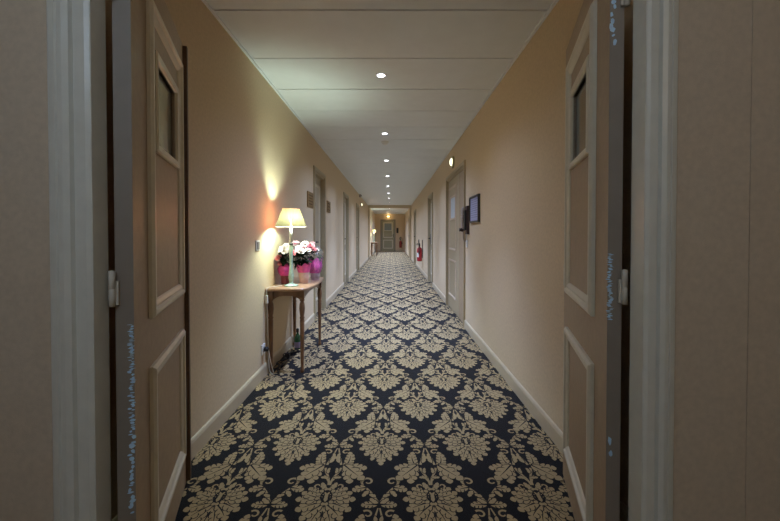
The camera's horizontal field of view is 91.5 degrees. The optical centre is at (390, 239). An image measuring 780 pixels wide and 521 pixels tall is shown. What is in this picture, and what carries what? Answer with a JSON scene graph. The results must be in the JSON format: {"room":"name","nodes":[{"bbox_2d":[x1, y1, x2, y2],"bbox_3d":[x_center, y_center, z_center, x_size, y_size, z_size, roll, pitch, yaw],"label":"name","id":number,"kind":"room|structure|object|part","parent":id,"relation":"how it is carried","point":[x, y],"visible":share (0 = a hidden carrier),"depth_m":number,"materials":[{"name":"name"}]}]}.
{"room":"hotel corridor","nodes":[
{"label":"hotel corridor","id":0,"kind":"room"},
{"bbox_2d":[105,0,374,519],"bbox_3d":[-1.130,-0.269,13.206,0.160,2.482,24.383,0,1,0],"label":"wall","id":1,"kind":"structure","parent":0,"point":[251,158],"depth_m":2.53,"materials":[{"name":"paint"}]},
{"bbox_2d":[111,250,374,520],"bbox_3d":[-1.043,0.921,13.186,0.014,0.103,24.260,0,1,0],"label":"baseboard","id":2,"kind":"structure","parent":1,"relation":"attached to","point":[198,441],"depth_m":2.60,"materials":[{"name":"paint"}]},
{"bbox_2d":[255,240,259,250],"bbox_3d":[-1.042,0.048,2.981,0.015,0.082,0.082,0,1,0],"label":"light switch","id":3,"kind":"object","parent":1,"relation":"attached to","point":[257,242],"visible":1,"depth_m":2.96,"materials":[{"name":"white plastic"}]},
{"bbox_2d":[261,343,264,355],"bbox_3d":[-1.044,0.896,3.104,0.013,0.082,0.082,0,1,0],"label":"wall socket","id":4,"kind":"object","parent":1,"relation":"attached to","point":[263,344],"visible":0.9,"depth_m":3.08,"materials":[{"name":"white plastic"}]},
{"bbox_2d":[201,0,373,211],"bbox_3d":[-1.041,-1.503,13.148,0.018,0.012,24.260,0,1,0],"label":"trim","id":5,"kind":"structure","parent":1,"relation":"attached to","point":[205,2],"depth_m":2.95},
{"bbox_2d":[307,191,312,207],"bbox_3d":[-1.043,-0.512,4.913,0.013,0.200,0.340,0,1,0],"label":"wall plaque","id":6,"kind":"object","parent":1,"relation":"attached to","point":[309,194],"visible":1,"depth_m":4.84,"materials":[{"name":"gold metal"}]},
{"bbox_2d":[313,165,325,319],"bbox_3d":[-1.087,0.043,5.576,0.125,2.098,0.866,0,1,0],"label":"door","id":7,"kind":"structure","parent":1,"relation":"in","point":[319,179],"depth_m":5.82,"materials":[{"name":"paint"}]},
{"bbox_3d":[-1.089,0.042,5.576,0.012,1.700,0.458,0,1,0],"label":"moulding","id":8,"kind":"part","parent":7,"relation":"part of","materials":[{"name":"paint"}]},
{"bbox_2d":[327,201,330,212],"bbox_3d":[-1.043,-0.545,6.362,0.013,0.190,0.340,0,1,0],"label":"wall plaque","id":9,"kind":"object","parent":1,"relation":"attached to","point":[328,202],"visible":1,"depth_m":6.33,"materials":[{"name":"gold metal"}]},
{"bbox_2d":[343,192,348,286],"bbox_3d":[-1.087,-0.008,8.831,0.125,2.098,0.896,0,1,0],"label":"door","id":10,"kind":"structure","parent":1,"relation":"in","point":[345,196],"depth_m":9.15,"materials":[{"name":"paint"}]},
{"bbox_3d":[-1.089,-0.009,8.831,0.012,1.700,0.488,0,1,0],"label":"moulding","id":11,"kind":"part","parent":10,"relation":"part of","materials":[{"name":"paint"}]},
{"bbox_2d":[356,203,359,269],"bbox_3d":[-1.087,-0.056,11.926,0.125,2.098,0.966,0,1,0],"label":"door","id":12,"kind":"structure","parent":1,"relation":"in","point":[357,205],"depth_m":12.32,"materials":[{"name":"paint"}]},
{"bbox_2d":[368,205,410,258],"bbox_3d":[-0.060,-0.336,17.497,1.980,2.482,0.120,0,1,0],"label":"trim","id":13,"kind":"structure","parent":1,"relation":"attached to","point":[369,206],"depth_m":17.43,"materials":[{"name":"paint"}]},
{"bbox_2d":[175,251,574,520],"bbox_3d":[0.275,1.025,11.393,2.850,0.053,27.950,0,1,0],"label":"floor","id":14,"kind":"structure","parent":0,"point":[398,413],"depth_m":2.26,"materials":[{"name":"carpet"}]},
{"bbox_2d":[274,349,297,373],"bbox_3d":[-0.980,1.102,3.509,0.086,0.036,0.645,0,1,0],"label":"cable","id":15,"kind":"object","parent":14,"relation":"on","point":[291,349],"visible":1,"depth_m":3.45,"materials":[{"name":"black plastic"}]},
{"bbox_3d":[-0.989,1.096,3.488,0.068,0.023,0.546,0,1,0],"label":"cord","id":16,"kind":"part","parent":15,"relation":"part of","materials":[{"name":"black plastic"}]},
{"bbox_2d":[265,277,323,372],"bbox_3d":[-0.865,0.763,3.617,0.367,0.720,0.900,0,1,0],"label":"console table","id":17,"kind":"object","parent":14,"relation":"on","point":[300,291],"visible":0.88,"depth_m":3.22,"materials":[{"name":"brown wood"}]},
{"bbox_3d":[-1.018,0.781,3.223,0.049,0.696,0.048,0,1,0],"label":"leg","id":18,"kind":"part","parent":17,"relation":"part of","materials":[{"name":"brown wood"}]},
{"bbox_2d":[264,285,281,374],"bbox_3d":[-0.998,0.761,3.214,0.073,0.723,0.265,0,1,4],"label":"power cord","id":19,"kind":"object","parent":17,"relation":"hanging from","point":[266,349],"visible":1,"depth_m":3.14,"materials":[{"name":"white plastic"}]},
{"bbox_2d":[275,243,288,283],"bbox_3d":[-0.963,0.220,3.454,0.162,0.373,0.202,0,1,0],"label":"potted flowers","id":20,"kind":"object","parent":17,"relation":"on","point":[283,269],"visible":0.94,"depth_m":3.42,"materials":[{"name":"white plant"}]},
{"bbox_3d":[-0.953,0.091,3.382,0.084,0.078,0.062,0,1,0],"label":"flower","id":21,"kind":"part","parent":20,"relation":"part of","materials":[{"name":"white plant"}]},
{"bbox_3d":[-0.965,0.355,3.476,0.092,0.100,0.092,0,1,0],"label":"pot","id":22,"kind":"part","parent":20,"relation":"part of","materials":[{"name":"paper"}]},
{"bbox_2d":[275,208,306,286],"bbox_3d":[-0.876,0.069,3.332,0.271,0.678,0.271,0,1,0],"label":"table lamp","id":23,"kind":"object","parent":17,"relation":"on","point":[288,217],"visible":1,"depth_m":3.27,"materials":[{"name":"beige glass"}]},
{"bbox_3d":[-0.876,0.212,3.334,0.048,0.328,0.048,0,1,0],"label":"stem","id":24,"kind":"part","parent":23,"relation":"part of","materials":[{"name":"green glass"}]},
{"bbox_3d":[-0.876,-0.190,3.327,0.266,0.156,0.266,0,1,0],"label":"lamp shade","id":25,"kind":"part","parent":23,"relation":"part of","materials":[{"name":"fabric"}]},
{"bbox_3d":[-1.018,0.769,4.013,0.049,0.696,0.048,0,1,0],"label":"leg","id":26,"kind":"part","parent":17,"relation":"part of","materials":[{"name":"brown wood"}]},
{"bbox_2d":[287,241,311,282],"bbox_3d":[-0.850,0.208,3.511,0.241,0.394,0.262,0,1,0],"label":"potted flowers","id":27,"kind":"object","parent":17,"relation":"on","point":[303,269],"visible":0.89,"depth_m":3.49,"materials":[{"name":"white plant"}]},
{"bbox_3d":[-0.820,0.099,3.423,0.087,0.057,0.090,0,1,0],"label":"flower","id":28,"kind":"part","parent":27,"relation":"part of","materials":[{"name":"white plant"}]},
{"bbox_3d":[-0.812,0.334,3.536,0.114,0.142,0.114,0,1,0],"label":"pot","id":29,"kind":"part","parent":27,"relation":"part of","materials":[{"name":"glass"}]},
{"bbox_3d":[-0.753,0.781,3.223,0.049,0.696,0.048,0,1,0],"label":"leg","id":30,"kind":"part","parent":17,"relation":"part of","materials":[{"name":"brown wood"}]},
{"bbox_2d":[307,241,321,279],"bbox_3d":[-0.751,0.210,3.749,0.181,0.382,0.219,0,1,-19],"label":"potted flowers","id":31,"kind":"object","parent":17,"relation":"on","point":[316,264],"visible":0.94,"depth_m":3.71,"materials":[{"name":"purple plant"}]},
{"bbox_3d":[-0.773,0.064,3.662,0.076,0.070,0.057,0,1,0],"label":"flower","id":32,"kind":"part","parent":31,"relation":"part of","materials":[{"name":"pink plant"}]},
{"bbox_3d":[-0.752,0.348,3.766,0.108,0.105,0.108,0,1,0],"label":"pot","id":33,"kind":"part","parent":31,"relation":"part of","materials":[{"name":"glass"}]},
{"bbox_3d":[-0.753,0.769,4.013,0.049,0.696,0.048,0,1,0],"label":"leg","id":34,"kind":"part","parent":17,"relation":"part of","materials":[{"name":"brown wood"}]},
{"bbox_2d":[294,328,299,348],"bbox_3d":[-0.955,1.014,3.886,0.065,0.210,0.065,0,1,0],"label":"bottle","id":35,"kind":"object","parent":14,"relation":"on","point":[297,336],"visible":0.78,"depth_m":3.86,"materials":[{"name":"glass"}]},
{"bbox_2d":[371,242,377,255],"bbox_3d":[-0.865,0.503,20.210,0.367,0.720,0.900,0,1,0],"label":"console table","id":36,"kind":"object","parent":14,"relation":"on","point":[372,243],"visible":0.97,"depth_m":19.80,"materials":[{"name":"brown wood"}]},
{"bbox_2d":[206,0,553,213],"bbox_3d":[0.275,-1.521,11.377,2.850,0.080,28.000,0,1,0],"label":"ceiling","id":37,"kind":"structure","parent":0,"point":[440,60],"depth_m":3.00,"materials":[{"name":"grey paint"}]},
{"bbox_2d":[375,73,386,77],"bbox_3d":[-0.082,-1.347,3.124,0.092,0.006,0.092,0,1,0],"label":"recessed light","id":38,"kind":"object","parent":37,"relation":"in","point":[379,75],"visible":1,"depth_m":3.12,"materials":[{"name":"white plastic"}]},
{"bbox_2d":[0,0,779,520],"bbox_3d":[0.275,-0.077,1.021,2.650,2.482,0.035,0,1,0],"label":"wall partition","id":39,"kind":"structure","parent":0,"point":[726,454],"depth_m":1.01,"materials":[{"name":"paint"}]},
{"bbox_2d":[108,0,190,520],"bbox_3d":[-0.852,0.126,1.410,0.070,2.040,0.796,0,1,-18],"label":"door","id":40,"kind":"structure","parent":39,"relation":"in","point":[149,284],"depth_m":1.20,"materials":[{"name":"paint"}]},
{"bbox_3d":[-0.841,-0.263,1.442,0.018,1.020,0.520,0,1,-19],"label":"moulding","id":41,"kind":"part","parent":40,"relation":"part of","materials":[{"name":"paint"}]},
{"bbox_3d":[-0.858,-0.465,1.429,0.006,0.279,0.307,0,1,-19],"label":"pane","id":42,"kind":"part","parent":40,"relation":"part of","materials":[{"name":"clear glass"}]},
{"bbox_3d":[-0.841,0.690,1.456,0.018,0.575,0.520,0,1,-19],"label":"moulding","id":43,"kind":"part","parent":40,"relation":"part of","materials":[{"name":"paint"}]},
{"bbox_2d":[46,0,678,520],"bbox_3d":[-0.074,0.062,1.012,1.640,2.204,0.063,0,1,0],"label":"trim","id":44,"kind":"structure","parent":39,"relation":"attached to","point":[76,29],"depth_m":0.99,"materials":[{"name":"paint"}]},
{"bbox_2d":[563,0,630,520],"bbox_3d":[0.741,0.125,1.452,0.066,2.040,0.808,0,1,16],"label":"door","id":45,"kind":"structure","parent":39,"relation":"in","point":[595,281],"depth_m":1.23,"materials":[{"name":"paint"}]},
{"bbox_3d":[0.725,0.689,1.492,0.018,0.575,0.520,0,1,16],"label":"moulding","id":46,"kind":"part","parent":45,"relation":"part of","materials":[{"name":"paint"}]},
{"bbox_3d":[0.742,-0.466,1.465,0.006,0.279,0.307,0,1,16],"label":"pane","id":47,"kind":"part","parent":45,"relation":"part of","materials":[{"name":"clear glass"}]},
{"bbox_3d":[0.725,-0.263,1.477,0.018,1.020,0.520,0,1,16],"label":"moulding","id":48,"kind":"part","parent":45,"relation":"part of","materials":[{"name":"paint"}]},
{"bbox_2d":[375,214,404,249],"bbox_3d":[-0.060,-0.459,25.346,1.980,2.482,0.100,0,1,0],"label":"wall","id":49,"kind":"structure","parent":0,"point":[399,219],"depth_m":25.29,"materials":[{"name":"paint"}]},
{"bbox_2d":[380,220,394,250],"bbox_3d":[-0.203,-0.272,25.261,0.995,2.110,0.075,0,1,0],"label":"door","id":50,"kind":"structure","parent":49,"relation":"in","point":[387,227],"depth_m":25.28,"materials":[{"name":"paint"}]},
{"bbox_3d":[-0.203,-0.837,25.269,0.475,0.460,0.006,0,1,0],"label":"pane","id":51,"kind":"part","parent":50,"relation":"part of","materials":[{"name":"grey glass"}]},
{"bbox_3d":[-0.203,-0.267,25.272,0.635,1.740,0.018,0,1,0],"label":"moulding","id":52,"kind":"part","parent":50,"relation":"part of","materials":[{"name":"paint"}]},
{"bbox_2d":[405,0,632,506],"bbox_3d":[1.010,-0.269,13.206,0.160,2.482,24.383,0,1,0],"label":"wall","id":53,"kind":"structure","parent":0,"point":[513,149],"depth_m":2.63,"materials":[{"name":"paint"}]},
{"bbox_2d":[414,209,415,264],"bbox_3d":[0.968,-0.099,14.650,0.125,2.098,1.216,0,1,0],"label":"door","id":54,"kind":"structure","parent":53,"relation":"in","point":[415,209],"depth_m":15.02,"materials":[{"name":"paint"}]},
{"bbox_2d":[416,240,422,260],"bbox_3d":[0.833,0.316,11.106,0.180,0.639,0.152,-1,1,-38],"label":"fire extinguisher","id":55,"kind":"object","parent":53,"relation":"attached to","point":[419,249],"visible":1,"depth_m":11.06,"materials":[{"name":"metal"}]},
{"bbox_2d":[428,192,432,282],"bbox_3d":[0.968,-0.009,8.911,0.125,2.098,1.016,0,1,0],"label":"door","id":56,"kind":"structure","parent":53,"relation":"in","point":[430,197],"depth_m":9.33,"materials":[{"name":"paint"}]},
{"bbox_2d":[449,156,454,167],"bbox_3d":[0.901,-1.154,5.663,0.057,0.184,0.220,0,1,0],"label":"emergency light","id":57,"kind":"object","parent":53,"relation":"attached to","point":[452,160],"visible":1,"depth_m":5.60,"materials":[{"name":"white plastic"}]},
{"bbox_2d":[446,160,465,326],"bbox_3d":[0.969,0.044,5.531,0.122,2.098,1.576,0,1,0],"label":"door","id":58,"kind":"structure","parent":53,"relation":"in","point":[456,181],"depth_m":5.46,"materials":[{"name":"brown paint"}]},
{"bbox_3d":[0.936,0.039,5.811,0.012,1.700,0.660,0,1,0],"label":"moulding","id":59,"kind":"part","parent":58,"relation":"part of","materials":[{"name":"brown paint"}]},
{"bbox_3d":[0.939,-0.478,5.748,0.006,0.305,0.400,0,1,0],"label":"pane","id":60,"kind":"part","parent":58,"relation":"part of","materials":[{"name":"clear glass"}]},
{"bbox_2d":[459,206,469,241],"bbox_3d":[0.881,-0.185,4.576,0.098,0.434,0.156,0,1,0],"label":"wall telephone","id":61,"kind":"object","parent":53,"relation":"attached to","point":[465,223],"visible":0.99,"depth_m":4.54,"materials":[{"name":"plastic"}]},
{"bbox_2d":[469,194,479,222],"bbox_3d":[0.917,-0.334,4.185,0.026,0.296,0.456,0,1,0],"label":"framed notice","id":62,"kind":"object","parent":53,"relation":"attached to","point":[474,201],"visible":1,"depth_m":4.17,"materials":[{"name":"metal"}]},
{"bbox_2d":[406,0,558,211],"bbox_3d":[0.921,-1.503,13.148,0.018,0.012,24.260,0,1,0],"label":"trim","id":63,"kind":"structure","parent":53,"relation":"attached to","point":[555,2],"depth_m":2.95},
{"bbox_2d":[405,250,627,520],"bbox_3d":[0.923,0.921,13.186,0.014,0.103,24.260,0,1,0],"label":"baseboard","id":64,"kind":"structure","parent":53,"relation":"attached to","point":[551,429],"depth_m":2.65,"materials":[{"name":"paint"}]}
]}

